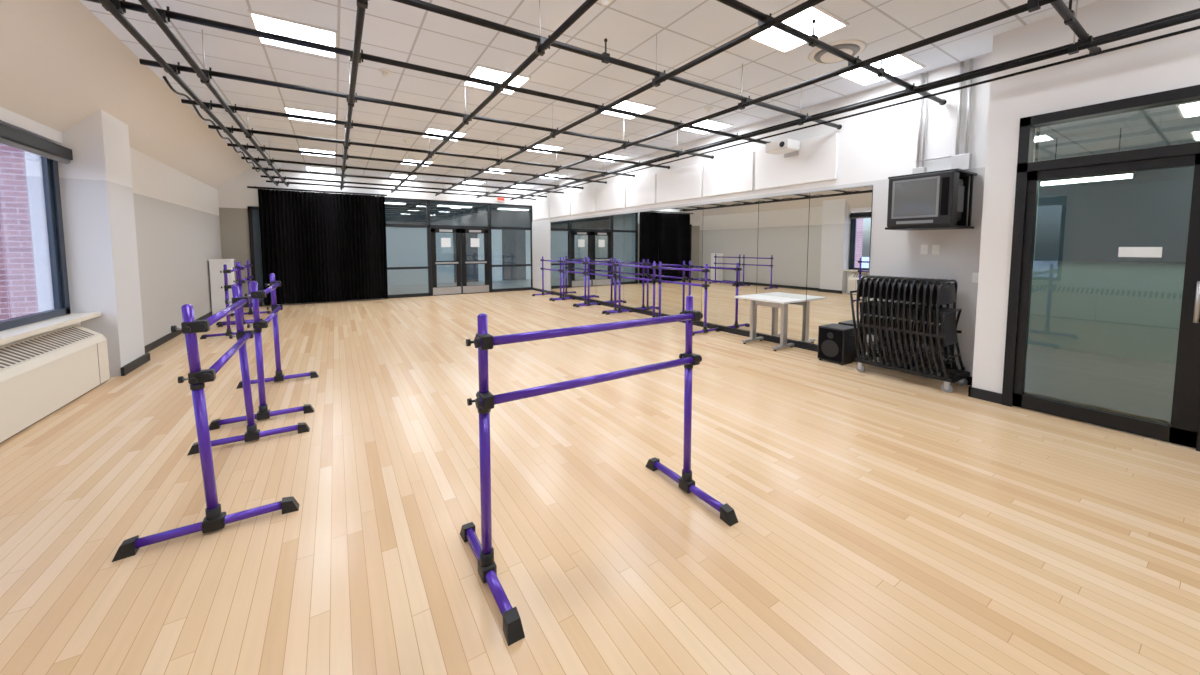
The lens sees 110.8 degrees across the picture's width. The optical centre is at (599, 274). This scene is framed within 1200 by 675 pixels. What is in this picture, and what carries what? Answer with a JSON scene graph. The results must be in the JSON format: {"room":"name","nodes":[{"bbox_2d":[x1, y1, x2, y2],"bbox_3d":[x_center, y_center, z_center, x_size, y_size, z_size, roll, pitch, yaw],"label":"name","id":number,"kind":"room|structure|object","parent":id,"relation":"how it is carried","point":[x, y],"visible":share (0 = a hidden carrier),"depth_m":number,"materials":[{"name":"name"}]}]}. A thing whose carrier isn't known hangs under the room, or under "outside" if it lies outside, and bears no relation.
{"room":"exercise studio","nodes":[
{"label":"exercise studio","id":0,"kind":"room"},
{"bbox_2d":[0,107,62,143],"bbox_3d":[-3.234,-1.577,0.203,0.220,0.880,10.000,-2,5,-32],"label":"wall","id":1,"kind":"structure","parent":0,"point":[7,117],"depth_m":4.02,"materials":[{"name":"beige paint"}]},
{"bbox_2d":[0,322,80,346],"bbox_3d":[-3.226,1.117,0.388,0.240,0.720,10.000,-2,5,-32],"label":"wall","id":2,"kind":"structure","parent":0,"point":[79,323],"depth_m":4.03,"materials":[{"name":"white paint"}]},
{"bbox_2d":[0,312,101,344],"bbox_3d":[-4.469,0.585,2.619,0.220,0.045,4.850,-2,5,-32],"label":"window sill","id":3,"kind":"structure","parent":2,"relation":"attached to","point":[21,332],"depth_m":3.88,"materials":[{"name":"beige stone"}]},
{"bbox_2d":[0,0,249,189],"bbox_3d":[-4.590,-1.771,3.128,0.890,0.880,16.400,-2,5,-32],"label":"wall","id":4,"kind":"structure","parent":0,"point":[60,65],"depth_m":4.15,"materials":[{"name":"beige paint"}]},
{"bbox_2d":[130,147,221,345],"bbox_3d":[-7.835,-0.752,7.552,0.400,3.500,5.780,-2,5,-32],"label":"wall","id":5,"kind":"structure","parent":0,"point":[177,220],"depth_m":6.95,"materials":[{"name":"paint"}]},
{"bbox_2d":[120,311,211,375],"bbox_3d":[-7.356,0.957,7.472,0.200,0.100,6.420,-2,5,-32],"label":"baseboard","id":6,"kind":"structure","parent":5,"relation":"attached to","point":[145,358],"depth_m":5.86,"materials":[{"name":"black rubber"}]},
{"bbox_2d":[218,166,532,305],"bbox_3d":[-5.885,-1.060,12.187,8.750,3.500,0.150,-2,5,-32],"label":"wall","id":7,"kind":"structure","parent":0,"point":[234,198],"depth_m":10.50,"materials":[{"name":"paint"}]},
{"bbox_2d":[248,206,263,302],"bbox_3d":[-8.498,-0.492,10.432,0.480,2.400,0.049,-2,5,-32],"label":"door","id":8,"kind":"structure","parent":7,"relation":"in","point":[253,212],"depth_m":10.34,"materials":[{"name":"black metal"}]},
{"bbox_2d":[385,197,532,298],"bbox_3d":[-4.310,-0.842,13.204,4.710,2.930,0.100,-2,5,-32],"label":"window","id":9,"kind":"structure","parent":7,"relation":"in","point":[428,226],"depth_m":12.97,"materials":[{"name":"metal"}]},
{"bbox_2d":[430,228,461,295],"bbox_3d":[-4.769,-0.399,12.874,0.880,2.070,0.130,-2,5,-32],"label":"door","id":10,"kind":"structure","parent":9,"relation":"attached to","point":[445,242],"depth_m":12.86,"materials":[{"name":"black metal"}]},
{"bbox_2d":[461,229,489,293],"bbox_3d":[-4.011,-0.431,13.357,0.880,2.070,0.130,-2,5,-32],"label":"door","id":11,"kind":"structure","parent":9,"relation":"attached to","point":[466,289],"depth_m":13.35,"materials":[{"name":"black metal"}]},
{"bbox_2d":[496,197,505,201],"bbox_3d":[-3.270,-2.479,13.641,0.320,0.140,0.051,-2,5,-32],"label":"exit sign","id":12,"kind":"object","parent":7,"relation":"attached to","point":[497,198],"visible":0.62,"depth_m":13.63,"materials":[{"name":"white plastic"}]},
{"bbox_2d":[385,200,529,211],"bbox_3d":[-5.182,-2.707,15.863,9.500,0.100,5.440,-2,5,-32],"label":"ceiling","id":13,"kind":"structure","parent":0,"point":[409,203],"depth_m":16.00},
{"bbox_2d":[385,202,406,204],"bbox_3d":[-7.696,-2.577,14.881,1.320,0.030,0.420,-2,5,-32],"label":"recessed light","id":14,"kind":"object","parent":13,"relation":"in","point":[385,202],"visible":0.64,"depth_m":14.97,"materials":[{"name":"white plastic"}]},
{"bbox_2d":[436,205,472,207],"bbox_3d":[-5.673,-2.663,16.170,1.320,0.030,0.420,-2,5,-32],"label":"recessed light","id":15,"kind":"object","parent":13,"relation":"in","point":[436,205],"visible":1,"depth_m":16.08,"materials":[{"name":"white plastic"}]},
{"bbox_2d":[497,208,529,210],"bbox_3d":[-3.650,-2.748,17.459,1.320,0.030,0.420,-2,5,-32],"label":"recessed light","id":16,"kind":"object","parent":13,"relation":"in","point":[497,208],"visible":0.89,"depth_m":17.37,"materials":[{"name":"white plastic"}]},
{"bbox_2d":[385,205,530,285],"bbox_3d":[-4.967,-1.088,15.633,9.700,3.100,4.640,-2,5,-32],"label":"wall","id":17,"kind":"structure","parent":0,"point":[406,246],"depth_m":17.35,"materials":[{"name":"glass"}]},
{"bbox_2d":[388,279,530,294],"bbox_3d":[-5.182,0.496,16.076,9.500,0.120,5.440,-2,5,-32],"label":"floor","id":18,"kind":"structure","parent":0,"point":[414,288],"depth_m":16.17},
{"bbox_2d":[79,0,1101,188],"bbox_3d":[-1.493,-2.391,5.069,8.900,0.100,16.600,-2,5,-32],"label":"ceiling","id":19,"kind":"structure","parent":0,"point":[686,30],"depth_m":4.57,"materials":[{"name":"white tile"}]},
{"bbox_2d":[247,9,336,58],"bbox_3d":[-2.875,-2.255,3.932,0.640,0.019,0.640,-2,5,-32],"label":"ceiling light panel","id":20,"kind":"object","parent":19,"relation":"in","point":[260,21],"depth_m":3.83,"materials":[{"name":"white plastic"}]},
{"bbox_2d":[283,106,335,124],"bbox_3d":[-4.404,-2.414,6.320,0.640,0.019,0.640,-2,5,-32],"label":"ceiling light panel","id":21,"kind":"object","parent":19,"relation":"in","point":[290,110],"depth_m":6.20,"materials":[{"name":"white plastic"}]},
{"bbox_2d":[298,147,335,157],"bbox_3d":[-5.965,-2.576,8.759,0.640,0.019,0.640,-2,5,-32],"label":"ceiling light panel","id":22,"kind":"object","parent":19,"relation":"in","point":[302,149],"depth_m":8.64,"materials":[{"name":"white plastic"}]},
{"bbox_2d":[305,166,335,172],"bbox_3d":[-7.192,-2.703,10.676,0.640,0.019,0.640,-2,5,-32],"label":"ceiling light panel","id":23,"kind":"object","parent":19,"relation":"in","point":[318,169],"depth_m":10.64,"materials":[{"name":"white plastic"}]},
{"bbox_2d":[390,173,416,178],"bbox_3d":[-5.566,-2.772,11.713,0.640,0.019,0.640,-2,5,-32],"label":"ceiling light panel","id":24,"kind":"object","parent":19,"relation":"in","point":[392,175],"depth_m":11.70,"materials":[{"name":"white plastic"}]},
{"bbox_2d":[400,158,433,166],"bbox_3d":[-4.338,-2.644,9.796,0.640,0.019,0.640,-2,5,-32],"label":"ceiling light panel","id":25,"kind":"object","parent":19,"relation":"in","point":[410,160],"depth_m":9.65,"materials":[{"name":"white plastic"}]},
{"bbox_2d":[421,127,466,141],"bbox_3d":[-2.777,-2.483,7.357,0.640,0.019,0.640,-2,5,-32],"label":"ceiling light panel","id":26,"kind":"object","parent":19,"relation":"in","point":[432,130],"depth_m":7.21,"materials":[{"name":"white plastic"}]},
{"bbox_2d":[463,180,485,184],"bbox_3d":[-3.939,-2.841,12.749,0.640,0.019,0.640,-2,5,-32],"label":"ceiling light panel","id":27,"kind":"object","parent":19,"relation":"in","point":[468,181],"depth_m":12.79,"materials":[{"name":"white plastic"}]},
{"bbox_2d":[462,64,530,94],"bbox_3d":[-1.248,-2.324,4.969,0.640,0.019,0.640,-2,5,-32],"label":"ceiling light panel","id":28,"kind":"object","parent":19,"relation":"in","point":[479,71],"depth_m":4.87,"materials":[{"name":"white plastic"}]},
{"bbox_2d":[487,168,511,173],"bbox_3d":[-2.712,-2.713,10.832,0.640,0.019,0.640,-2,5,-32],"label":"ceiling light panel","id":29,"kind":"object","parent":19,"relation":"in","point":[499,169],"depth_m":10.71,"materials":[{"name":"white plastic"}]},
{"bbox_2d":[512,184,533,188],"bbox_3d":[-2.574,-2.898,13.620,0.640,0.019,0.640,-2,5,-32],"label":"ceiling light panel","id":30,"kind":"object","parent":19,"relation":"in","point":[519,185],"depth_m":13.63,"materials":[{"name":"white plastic"}]},
{"bbox_2d":[527,144,564,153],"bbox_3d":[-1.151,-2.551,8.394,0.640,0.019,0.640,-2,5,-32],"label":"ceiling light panel","id":31,"kind":"object","parent":19,"relation":"in","point":[542,146],"depth_m":8.29,"materials":[{"name":"white plastic"}]},
{"bbox_2d":[539,174,566,178],"bbox_3d":[-1.347,-2.771,11.702,0.640,0.019,0.640,-2,5,-32],"label":"ceiling light panel","id":32,"kind":"object","parent":19,"relation":"in","point":[557,175],"depth_m":11.55,"materials":[{"name":"white plastic"}]},
{"bbox_2d":[592,154,629,161],"bbox_3d":[0.215,-2.609,9.264,0.640,0.019,0.640,-2,5,-32],"label":"ceiling light panel","id":33,"kind":"object","parent":19,"relation":"in","point":[613,156],"depth_m":9.22,"materials":[{"name":"white plastic"}]},
{"bbox_2d":[601,100,656,119],"bbox_3d":[0.378,-2.393,6.006,0.640,0.019,0.640,-2,5,-32],"label":"ceiling light panel","id":34,"kind":"object","parent":19,"relation":"in","point":[628,105],"depth_m":5.96,"materials":[{"name":"white plastic"}]},
{"bbox_2d":[680,119,732,134],"bbox_3d":[1.743,-2.451,6.876,0.640,0.019,0.640,-2,5,-32],"label":"ceiling light panel","id":35,"kind":"object","parent":19,"relation":"in","point":[710,124],"depth_m":6.82,"materials":[{"name":"white plastic"}]},
{"bbox_2d":[749,5,848,52],"bbox_3d":[1.789,-2.246,3.802,0.640,0.019,0.640,-2,5,-32],"label":"ceiling light panel","id":36,"kind":"object","parent":19,"relation":"in","point":[826,23],"depth_m":3.78,"materials":[{"name":"white plastic"}]},
{"bbox_2d":[808,39,866,63],"bbox_3d":[2.433,-2.256,4.262,0.528,0.061,0.528,-2,5,-32],"label":"air diffuser","id":37,"kind":"object","parent":19,"relation":"in","point":[854,48],"depth_m":4.19,"materials":[{"name":"white metal"}]},
{"bbox_2d":[838,53,924,85],"bbox_3d":[3.154,-2.304,4.673,0.640,0.019,0.640,-2,5,-32],"label":"ceiling light panel","id":38,"kind":"object","parent":19,"relation":"in","point":[900,64],"depth_m":4.65,"materials":[{"name":"white plastic"}]},
{"bbox_2d":[0,290,1199,674],"bbox_3d":[-0.082,1.151,6.208,11.950,0.120,16.600,-2,5,-32],"label":"floor","id":39,"kind":"structure","parent":0,"point":[891,522],"depth_m":2.32,"materials":[{"name":"brown wood"}]},
{"bbox_2d":[0,324,109,443],"bbox_3d":[-3.884,1.048,1.882,0.222,0.660,6.430,-2,5,-32],"label":"radiator cover","id":40,"kind":"object","parent":39,"relation":"on","point":[42,374],"visible":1,"depth_m":3.72,"materials":[{"name":"beige metal"}]},
{"bbox_2d":[55,110,144,376],"bbox_3d":[-6.014,-0.574,4.864,0.570,3.500,0.720,-2,5,-32],"label":"pier","id":41,"kind":"object","parent":39,"relation":"on","point":[97,201],"depth_m":4.70,"materials":[{"name":"white paint"}]},
{"bbox_2d":[112,285,309,561],"bbox_3d":[-2.365,0.719,2.660,0.724,1.213,1.340,-2,5,-32],"label":"ballet barre","id":42,"kind":"object","parent":39,"relation":"on","point":[215,519],"visible":1,"depth_m":2.16,"materials":[{"name":"purple metal"}]},
{"bbox_2d":[208,259,234,314],"bbox_3d":[-8.337,0.279,9.160,0.370,1.230,0.370,-2,5,-32],"label":"board","id":43,"kind":"object","parent":39,"relation":"on","point":[215,265],"visible":0.56,"depth_m":8.99,"materials":[{"name":"white paint"}]},
{"bbox_2d":[200,262,263,338],"bbox_3d":[-6.555,0.402,7.425,0.724,1.213,1.340,-2,5,-32],"label":"ballet barre","id":44,"kind":"object","parent":39,"relation":"on","point":[239,268],"visible":0.88,"depth_m":6.93,"materials":[{"name":"purple metal"}]},
{"bbox_2d":[215,260,270,325],"bbox_3d":[-7.394,0.324,8.607,0.724,1.213,1.340,-2,5,-32],"label":"ballet barre","id":45,"kind":"object","parent":39,"relation":"on","point":[247,265],"visible":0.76,"depth_m":9.07,"materials":[{"name":"purple metal"}]},
{"bbox_2d":[209,273,318,430],"bbox_3d":[-3.246,0.625,4.064,0.724,1.213,1.340,-2,5,-32],"label":"ballet barre","id":46,"kind":"object","parent":39,"relation":"on","point":[264,412],"visible":0.98,"depth_m":3.58,"materials":[{"name":"purple metal"}]},
{"bbox_2d":[532,256,570,300],"bbox_3d":[-1.442,0.080,12.283,0.724,1.213,1.340,-2,5,-32],"label":"ballet barre","id":47,"kind":"object","parent":39,"relation":"on","point":[542,259],"visible":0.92,"depth_m":12.19,"materials":[{"name":"purple metal"}]},
{"bbox_2d":[552,257,596,306],"bbox_3d":[-0.699,0.157,11.122,0.724,1.213,1.340,-2,5,-32],"label":"ballet barre","id":48,"kind":"object","parent":39,"relation":"on","point":[563,261],"visible":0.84,"depth_m":10.93,"materials":[{"name":"purple metal"}]},
{"bbox_2d":[460,295,737,645],"bbox_3d":[0.011,0.751,2.174,1.380,1.213,0.724,-2,5,-32],"label":"ballet barre","id":49,"kind":"object","parent":39,"relation":"on","point":[485,401],"visible":1,"depth_m":1.92,"materials":[{"name":"purple metal"}]},
{"bbox_2d":[576,258,627,313],"bbox_3d":[0.034,0.233,9.979,0.724,1.213,1.340,-2,5,-32],"label":"ballet barre","id":50,"kind":"object","parent":39,"relation":"on","point":[588,273],"visible":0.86,"depth_m":9.76,"materials":[{"name":"purple metal"}]},
{"bbox_2d":[605,260,656,316],"bbox_3d":[0.766,0.309,8.835,0.724,1.213,1.340,-2,5,-32],"label":"ballet barre","id":51,"kind":"object","parent":39,"relation":"on","point":[653,267],"visible":0.86,"depth_m":8.88,"materials":[{"name":"purple metal"}]},
{"bbox_2d":[656,262,720,335],"bbox_3d":[1.508,0.386,7.675,0.724,1.213,1.340,-2,5,-32],"label":"ballet barre","id":52,"kind":"object","parent":39,"relation":"on","point":[704,330],"visible":0.87,"depth_m":7.29,"materials":[{"name":"purple metal"}]},
{"bbox_2d":[735,294,804,350],"bbox_3d":[2.557,0.717,6.293,0.520,0.735,0.850,-2,5,-32],"label":"side table","id":53,"kind":"object","parent":39,"relation":"on","point":[777,302],"visible":1,"depth_m":6.16,"materials":[{"name":"laminate"}]},
{"bbox_2d":[817,323,857,364],"bbox_3d":[3.130,0.911,5.449,0.375,0.460,0.348,-2,5,-32],"label":"floor speaker","id":54,"kind":"object","parent":39,"relation":"on","point":[836,342],"visible":0.94,"depth_m":5.33,"materials":[{"name":"black plastic"}]},
{"bbox_2d":[850,275,969,392],"bbox_3d":[3.500,0.609,4.751,0.511,1.155,1.074,-2,5,-32],"label":"folding chairs","id":55,"kind":"object","parent":39,"relation":"on","point":[900,325],"visible":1,"depth_m":4.56,"materials":[{"name":"black metal"}]},
{"bbox_2d":[85,0,1199,201],"bbox_3d":[-1.019,-2.118,5.540,7.105,0.507,15.850,-2,5,-32],"label":"grid","id":56,"kind":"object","parent":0,"point":[117,8],"depth_m":3.99,"materials":[{"name":"black metal"}]},
{"bbox_2d":[247,186,387,304],"bbox_3d":[-7.340,-0.749,11.047,3.050,2.950,0.235,-2,5,-32],"label":"stage curtain","id":57,"kind":"object","parent":56,"relation":"hanging from","point":[326,246],"visible":0.99,"depth_m":10.98,"materials":[{"name":"black fabric"}]},
{"bbox_2d":[379,68,390,76],"bbox_3d":[-2.443,-2.287,4.706,0.120,0.070,0.120,-2,5,-32],"label":"smoke detector","id":58,"kind":"object","parent":56,"relation":"attached to","point":[385,72],"visible":1,"depth_m":4.68,"materials":[{"name":"white plastic"}]},
{"bbox_2d":[598,0,611,6],"bbox_3d":[0.040,-2.195,3.329,0.120,0.070,0.120,-2,5,-32],"label":"smoke detector","id":59,"kind":"object","parent":56,"relation":"attached to","point":[604,3],"visible":0.99,"depth_m":3.32,"materials":[{"name":"white plastic"}]},
{"bbox_2d":[532,53,991,376],"bbox_3d":[0.976,-0.873,9.367,0.230,3.500,12.200,-2,5,-32],"label":"wall","id":60,"kind":"structure","parent":0,"point":[874,147],"depth_m":5.09,"materials":[{"name":"paint"}]},
{"bbox_2d":[533,198,548,219],"bbox_3d":[-1.944,-2.140,13.657,0.049,0.620,1.250,-2,5,-32],"label":"acoustic panel","id":61,"kind":"object","parent":60,"relation":"attached to","point":[541,207],"visible":0.96,"depth_m":13.59,"materials":[{"name":"fabric"}]},
{"bbox_2d":[549,193,570,217],"bbox_3d":[-1.217,-2.064,12.522,0.049,0.620,1.350,-2,5,-32],"label":"acoustic panel","id":62,"kind":"object","parent":60,"relation":"attached to","point":[559,206],"visible":0.96,"depth_m":12.44,"materials":[{"name":"fabric"}]},
{"bbox_2d":[571,188,596,214],"bbox_3d":[-0.463,-1.986,11.345,0.049,0.620,1.350,-2,5,-32],"label":"acoustic panel","id":63,"kind":"object","parent":60,"relation":"attached to","point":[584,201],"visible":1,"depth_m":11.26,"materials":[{"name":"fabric"}]},
{"bbox_2d":[596,181,625,211],"bbox_3d":[0.264,-1.911,10.210,0.049,0.620,1.250,-2,5,-32],"label":"acoustic panel","id":64,"kind":"object","parent":60,"relation":"attached to","point":[611,196],"visible":1,"depth_m":10.14,"materials":[{"name":"fabric"}]},
{"bbox_2d":[626,174,656,207],"bbox_3d":[0.904,-1.844,9.209,0.049,0.620,1.030,-2,5,-32],"label":"acoustic panel","id":65,"kind":"object","parent":60,"relation":"attached to","point":[641,191],"visible":1,"depth_m":9.14,"materials":[{"name":"fabric"}]},
{"bbox_2d":[656,163,702,202],"bbox_3d":[1.550,-1.777,8.200,0.049,0.620,1.270,-2,5,-32],"label":"acoustic panel","id":66,"kind":"object","parent":60,"relation":"attached to","point":[684,183],"visible":1,"depth_m":8.11,"materials":[{"name":"fabric"}]},
{"bbox_2d":[550,184,872,354],"bbox_3d":[0.945,-0.308,9.278,0.017,2.205,9.380,-2,5,-32],"label":"wall mirror","id":67,"kind":"object","parent":60,"relation":"attached to","point":[814,247],"visible":0.92,"depth_m":7.08,"materials":[{"name":"silver mirror"}]},
{"bbox_2d":[703,152,754,196],"bbox_3d":[2.207,-1.709,7.174,0.049,0.620,1.070,-2,5,-32],"label":"acoustic panel","id":68,"kind":"object","parent":60,"relation":"attached to","point":[734,174],"visible":1,"depth_m":7.10,"materials":[{"name":"fabric"}]},
{"bbox_2d":[533,288,1001,403],"bbox_3d":[1.882,0.958,7.452,0.490,0.100,16.400,-2,5,-32],"label":"baseboard","id":69,"kind":"structure","parent":60,"relation":"attached to","point":[977,393],"depth_m":6.43,"materials":[{"name":"black rubber"}]},
{"bbox_2d":[755,133,838,189],"bbox_3d":[2.866,-1.641,6.144,0.049,0.620,1.280,-2,5,-32],"label":"acoustic panel","id":70,"kind":"object","parent":60,"relation":"attached to","point":[816,160],"visible":0.96,"depth_m":6.00,"materials":[{"name":"fabric"}]},
{"bbox_2d":[765,138,799,157],"bbox_3d":[2.677,-1.839,6.033,0.374,0.190,0.370,-2,5,-32],"label":"projector","id":71,"kind":"object","parent":70,"relation":"attached to","point":[788,147],"visible":1,"depth_m":5.93,"materials":[{"name":"white plastic"}]},
{"bbox_2d":[921,245,927,253],"bbox_3d":[3.782,-0.291,4.828,0.017,0.110,0.070,-2,5,-32],"label":"wall switch plate","id":72,"kind":"object","parent":60,"relation":"attached to","point":[924,248],"visible":1,"depth_m":4.82,"materials":[{"name":"white plastic"}]},
{"bbox_2d":[885,168,976,230],"bbox_3d":[3.598,-0.789,4.523,0.618,0.585,0.620,-2,5,-32],"label":"television","id":73,"kind":"object","parent":60,"relation":"attached to","point":[934,200],"visible":1,"depth_m":4.35,"materials":[{"name":"black plastic"}]},
{"bbox_2d":[932,245,939,253],"bbox_3d":[3.841,-0.284,4.735,0.017,0.110,0.070,-2,5,-32],"label":"wall switch plate","id":74,"kind":"object","parent":60,"relation":"attached to","point":[935,248],"visible":1,"depth_m":4.73,"materials":[{"name":"white plastic"}]},
{"bbox_2d":[912,59,973,173],"bbox_3d":[3.828,-1.705,4.621,0.058,1.190,0.520,-2,5,-32],"label":"conduit","id":75,"kind":"object","parent":60,"relation":"attached to","point":[961,161],"visible":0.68,"depth_m":4.50,"materials":[{"name":"white metal"}]},
{"bbox_2d":[972,273,978,282],"bbox_3d":[4.040,0.036,4.444,0.017,0.110,0.070,-2,5,-32],"label":"wall switch plate","id":76,"kind":"object","parent":60,"relation":"attached to","point":[975,276],"visible":0.6,"depth_m":4.45,"materials":[{"name":"white plastic"}]},
{"bbox_2d":[972,0,1199,392],"bbox_3d":[5.199,-0.407,2.362,0.670,3.500,4.420,-2,5,-32],"label":"wall","id":77,"kind":"structure","parent":0,"point":[1172,62],"depth_m":3.67,"materials":[{"name":"white paint"}]},
{"bbox_2d":[1001,85,1199,451],"bbox_3d":[4.496,-0.031,2.960,0.160,2.670,2.240,-2,5,-32],"label":"door frame","id":78,"kind":"structure","parent":77,"relation":"in","point":[1025,164],"depth_m":3.63,"materials":[{"name":"black metal"}]},
{"bbox_2d":[1013,153,1199,447],"bbox_3d":[4.150,0.179,3.412,0.132,2.170,0.990,-2,5,-32],"label":"door","id":79,"kind":"structure","parent":78,"relation":"attached to","point":[1182,429],"depth_m":3.22,"materials":[{"name":"black metal"}]},
{"bbox_2d":[1028,127,1194,364],"bbox_3d":[5.921,-0.165,4.374,3.710,2.750,6.000,-2,5,-32],"label":"wall","id":80,"kind":"structure","parent":0,"point":[1085,297],"depth_m":5.68,"materials":[{"name":"clear glass"}]},
{"bbox_2d":[1038,100,1199,160],"bbox_3d":[5.921,-1.587,4.280,3.710,0.100,5.800,-2,5,-32],"label":"transom window","id":81,"kind":"structure","parent":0,"point":[1164,125],"depth_m":4.53,"materials":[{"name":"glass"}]},
{"bbox_2d":[1039,128,1135,185],"bbox_3d":[5.370,-1.291,4.577,0.080,0.530,0.700,-2,5,-32],"label":"linear pendant light","id":82,"kind":"object","parent":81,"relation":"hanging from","point":[1125,175],"visible":0.71,"depth_m":4.55,"materials":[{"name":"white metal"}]},
{"bbox_2d":[1176,101,1199,117],"bbox_3d":[5.508,-1.481,3.547,0.640,0.014,0.640,-2,5,-32],"label":"recessed light","id":83,"kind":"object","parent":81,"relation":"in","point":[1190,109],"visible":1,"depth_m":3.73,"materials":[{"name":"white plastic"}]},
{"bbox_2d":[1190,131,1199,140],"bbox_3d":[6.857,-1.538,4.406,0.640,0.014,0.640,-2,5,-32],"label":"recessed light","id":84,"kind":"object","parent":81,"relation":"in","point":[1195,135],"visible":1,"depth_m":4.60,"materials":[{"name":"white plastic"}]},
{"bbox_3d":[-1.929,-0.055,-1.744,0.220,1.900,5.150,-2,5,-32],"label":"wall","id":85,"kind":"structure","parent":0,"visible":0},
{"bbox_2d":[0,144,70,330],"bbox_3d":[-4.590,-0.347,2.467,0.080,1.835,4.830,-2,5,-32],"label":"window","id":86,"kind":"structure","parent":85,"relation":"in","point":[34,287],"depth_m":4.09,"materials":[{"name":"clear glass"}]},
{"bbox_2d":[0,123,72,163],"bbox_3d":[-4.497,-1.147,2.474,0.100,0.160,4.790,-2,5,-32],"label":"roller blind","id":87,"kind":"object","parent":86,"relation":"attached to","point":[9,136],"visible":1,"depth_m":3.94,"materials":[{"name":"black metal"}]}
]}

